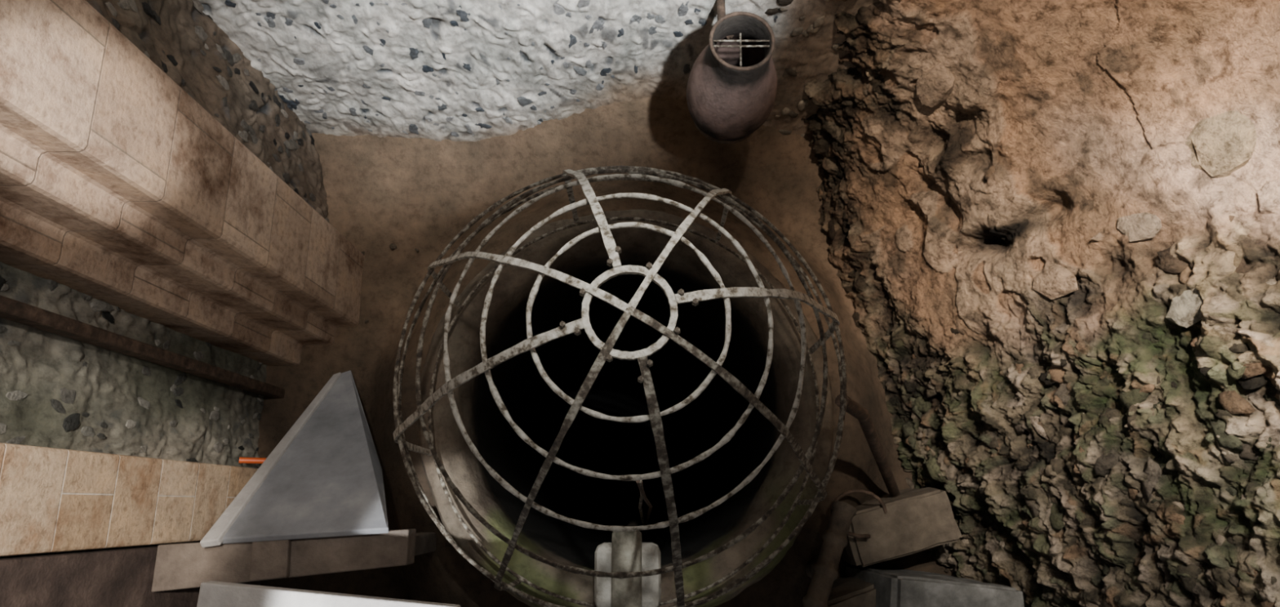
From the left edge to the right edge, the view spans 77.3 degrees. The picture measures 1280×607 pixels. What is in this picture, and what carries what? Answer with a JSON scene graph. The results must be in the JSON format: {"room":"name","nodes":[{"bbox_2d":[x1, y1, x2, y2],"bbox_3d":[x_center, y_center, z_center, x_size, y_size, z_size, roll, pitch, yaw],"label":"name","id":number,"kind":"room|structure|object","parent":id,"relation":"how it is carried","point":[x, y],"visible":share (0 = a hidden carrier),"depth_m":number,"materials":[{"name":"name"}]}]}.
{"room":"underground well chamber","nodes":[
{"label":"underground well chamber","id":0,"kind":"room"},
{"bbox_2d":[0,0,328,558],"bbox_3d":[-1.384,0.548,1.641,0.183,2.680,3.144,4,76,1],"label":"wall","id":1,"kind":"structure","parent":0,"point":[57,391],"depth_m":2.24,"materials":[{"name":"stone"}]},
{"bbox_2d":[198,0,879,141],"bbox_3d":[-0.201,-0.910,2.022,2.632,2.671,0.049,0,76,0],"label":"wall","id":2,"kind":"structure","parent":0,"point":[437,70],"depth_m":2.52,"materials":[{"name":"stone"}]},
{"bbox_2d":[686,0,777,143],"bbox_3d":[0.268,-0.669,2.323,0.266,0.450,0.335,0,76,0],"label":"clay jar","id":3,"kind":"object","parent":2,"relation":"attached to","point":[731,87],"visible":1,"depth_m":2.22,"materials":[{"name":"fired clay"},{"name":"iron"}]},
{"bbox_2d":[713,32,769,66],"bbox_3d":[0.268,-0.665,2.107,0.156,0.005,0.104,0,76,0],"label":"grille","id":4,"kind":"object","parent":3,"relation":"attached to","point":[720,63],"depth_m":2.11,"materials":[{"name":"metal"}]},
{"bbox_2d":[257,96,955,606],"bbox_3d":[0.050,0.799,2.637,3.300,0.540,3.250,0,76,0],"label":"floor","id":5,"kind":"structure","parent":0,"point":[400,202],"depth_m":3.01,"materials":[{"name":"soil"}]},
{"bbox_2d":[0,442,257,555],"bbox_3d":[-1.515,0.406,1.661,0.370,2.620,0.230,0,76,0],"label":"stone block wall","id":6,"kind":"structure","parent":5,"relation":"on","point":[52,499],"depth_m":1.98,"materials":[{"name":"beige stone"}]},
{"bbox_2d":[151,528,416,591],"bbox_3d":[-0.985,0.714,2.233,0.698,0.080,0.123,-3,76,-1],"label":"stone ledge","id":7,"kind":"object","parent":6,"relation":"attached to","point":[189,564],"visible":0.93,"depth_m":2.19,"materials":[{"name":"brown stone"}]},
{"bbox_2d":[249,538,291,580],"bbox_3d":[-1.008,0.696,2.182,0.100,0.022,0.110,-3,76,-1],"label":"batten","id":8,"kind":"object","parent":7,"relation":"on","point":[269,559],"visible":0.8,"depth_m":2.17,"materials":[{"name":"brown wood"}]},
{"bbox_2d":[0,545,261,606],"bbox_3d":[-1.365,0.674,1.583,0.040,2.600,0.312,0,76,0],"label":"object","id":9,"kind":"object","parent":5,"relation":"on","point":[115,577],"visible":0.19,"depth_m":1.95,"materials":[{"name":"brown wood"}]},
{"bbox_2d":[0,294,284,397],"bbox_3d":[-1.360,0.019,1.749,0.050,2.600,0.035,0,76,0],"label":"timber post","id":10,"kind":"object","parent":5,"relation":"on","point":[11,309],"visible":1,"depth_m":2.07,"materials":[{"name":"dark timber"}]},
{"bbox_2d":[0,0,364,364],"bbox_3d":[-1.390,-0.298,1.840,0.620,2.620,0.443,0,76,0],"label":"pillar","id":11,"kind":"structure","parent":5,"relation":"on","point":[118,188],"depth_m":1.86,"materials":[{"name":"beige stone"}]},
{"bbox_2d":[238,456,266,463],"bbox_3d":[-1.181,0.693,2.749,0.138,0.286,0.414,-27,77,-7],"label":"hose","id":12,"kind":"object","parent":5,"relation":"on","point":[242,460],"visible":0.3,"depth_m":2.66,"materials":[{"name":"plastic"}]},
{"bbox_2d":[200,369,388,546],"bbox_3d":[-0.935,0.453,2.558,0.498,0.699,0.596,0,76,0],"label":"pyramid","id":13,"kind":"object","parent":5,"relation":"on","point":[323,477],"visible":1,"depth_m":2.36},
{"bbox_2d":[196,580,461,606],"bbox_3d":[-0.615,0.851,2.198,0.569,1.280,0.273,0,76,0],"label":"stone slab","id":14,"kind":"object","parent":5,"relation":"on","point":[211,593],"visible":1,"depth_m":1.60,"materials":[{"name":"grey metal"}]},
{"bbox_2d":[414,531,436,555],"bbox_3d":[-0.690,0.738,2.459,0.060,0.370,0.060,0,76,0],"label":"prop","id":15,"kind":"object","parent":5,"relation":"on","point":[425,542],"visible":0.3,"depth_m":2.46,"materials":[{"name":"brown wood"}]},
{"bbox_2d":[417,208,833,606],"bbox_3d":[-0.045,1.112,5.560,1.249,6.675,1.248,0,76,0],"label":"well","id":16,"kind":"object","parent":5,"relation":"on","point":[538,411],"visible":0.69,"depth_m":2.60,"materials":[{"name":"grey metal"}]},
{"bbox_2d":[594,517,661,606],"bbox_3d":[-0.033,1.121,3.607,0.175,3.255,0.288,0,76,0],"label":"block","id":17,"kind":"object","parent":16,"relation":"attached to","point":[626,551],"visible":0.88,"depth_m":2.08,"materials":[{"name":"white paint"}]},
{"bbox_2d":[392,165,900,606],"bbox_3d":[0.049,0.323,2.029,1.113,1.725,1.393,-41,79,-10],"label":"cage","id":18,"kind":"object","parent":16,"relation":"attached to","point":[607,353],"visible":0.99,"depth_m":1.45,"materials":[{"name":"paint"}]},
{"bbox_2d":[802,500,857,606],"bbox_3d":[0.558,0.819,2.478,0.095,0.399,0.412,23,77,6],"label":"drain pipe","id":19,"kind":"object","parent":5,"relation":"on","point":[823,571],"visible":0.98,"depth_m":2.37,"materials":[{"name":"metal"}]},
{"bbox_2d":[826,574,875,606],"bbox_3d":[0.679,1.043,2.644,0.237,0.402,0.242,-19,77,-5],"label":"stone block","id":20,"kind":"object","parent":5,"relation":"on","point":[846,590],"visible":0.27,"depth_m":2.50,"materials":[{"name":"brown stone"}]},
{"bbox_2d":[840,486,962,566],"bbox_3d":[0.839,0.755,2.729,0.375,0.358,0.184,-13,76,-3],"label":"stone block","id":21,"kind":"object","parent":5,"relation":"on","point":[915,520],"visible":0.69,"depth_m":2.57,"materials":[{"name":"brown stone"}]},
{"bbox_2d":[830,488,886,539],"bbox_3d":[0.694,0.665,2.555,0.160,0.081,0.170,39,79,9],"label":"cable loop","id":22,"kind":"object","parent":21,"relation":"on","point":[865,536],"visible":0.8,"depth_m":2.56,"materials":[{"name":"rubber"}]},
{"bbox_2d":[844,564,1024,606],"bbox_3d":[0.920,0.957,2.595,0.442,0.546,0.163,6,76,2],"label":"stone block","id":23,"kind":"object","parent":5,"relation":"on","point":[894,587],"visible":0.83,"depth_m":2.36,"materials":[{"name":"stone"}]},
{"bbox_2d":[800,0,1279,606],"bbox_3d":[0.926,0.490,1.699,1.453,2.740,3.101,0,76,0],"label":"rock cliff","id":24,"kind":"structure","parent":0,"point":[1052,227],"depth_m":2.11,"materials":[{"name":"brown stone"}]}
]}

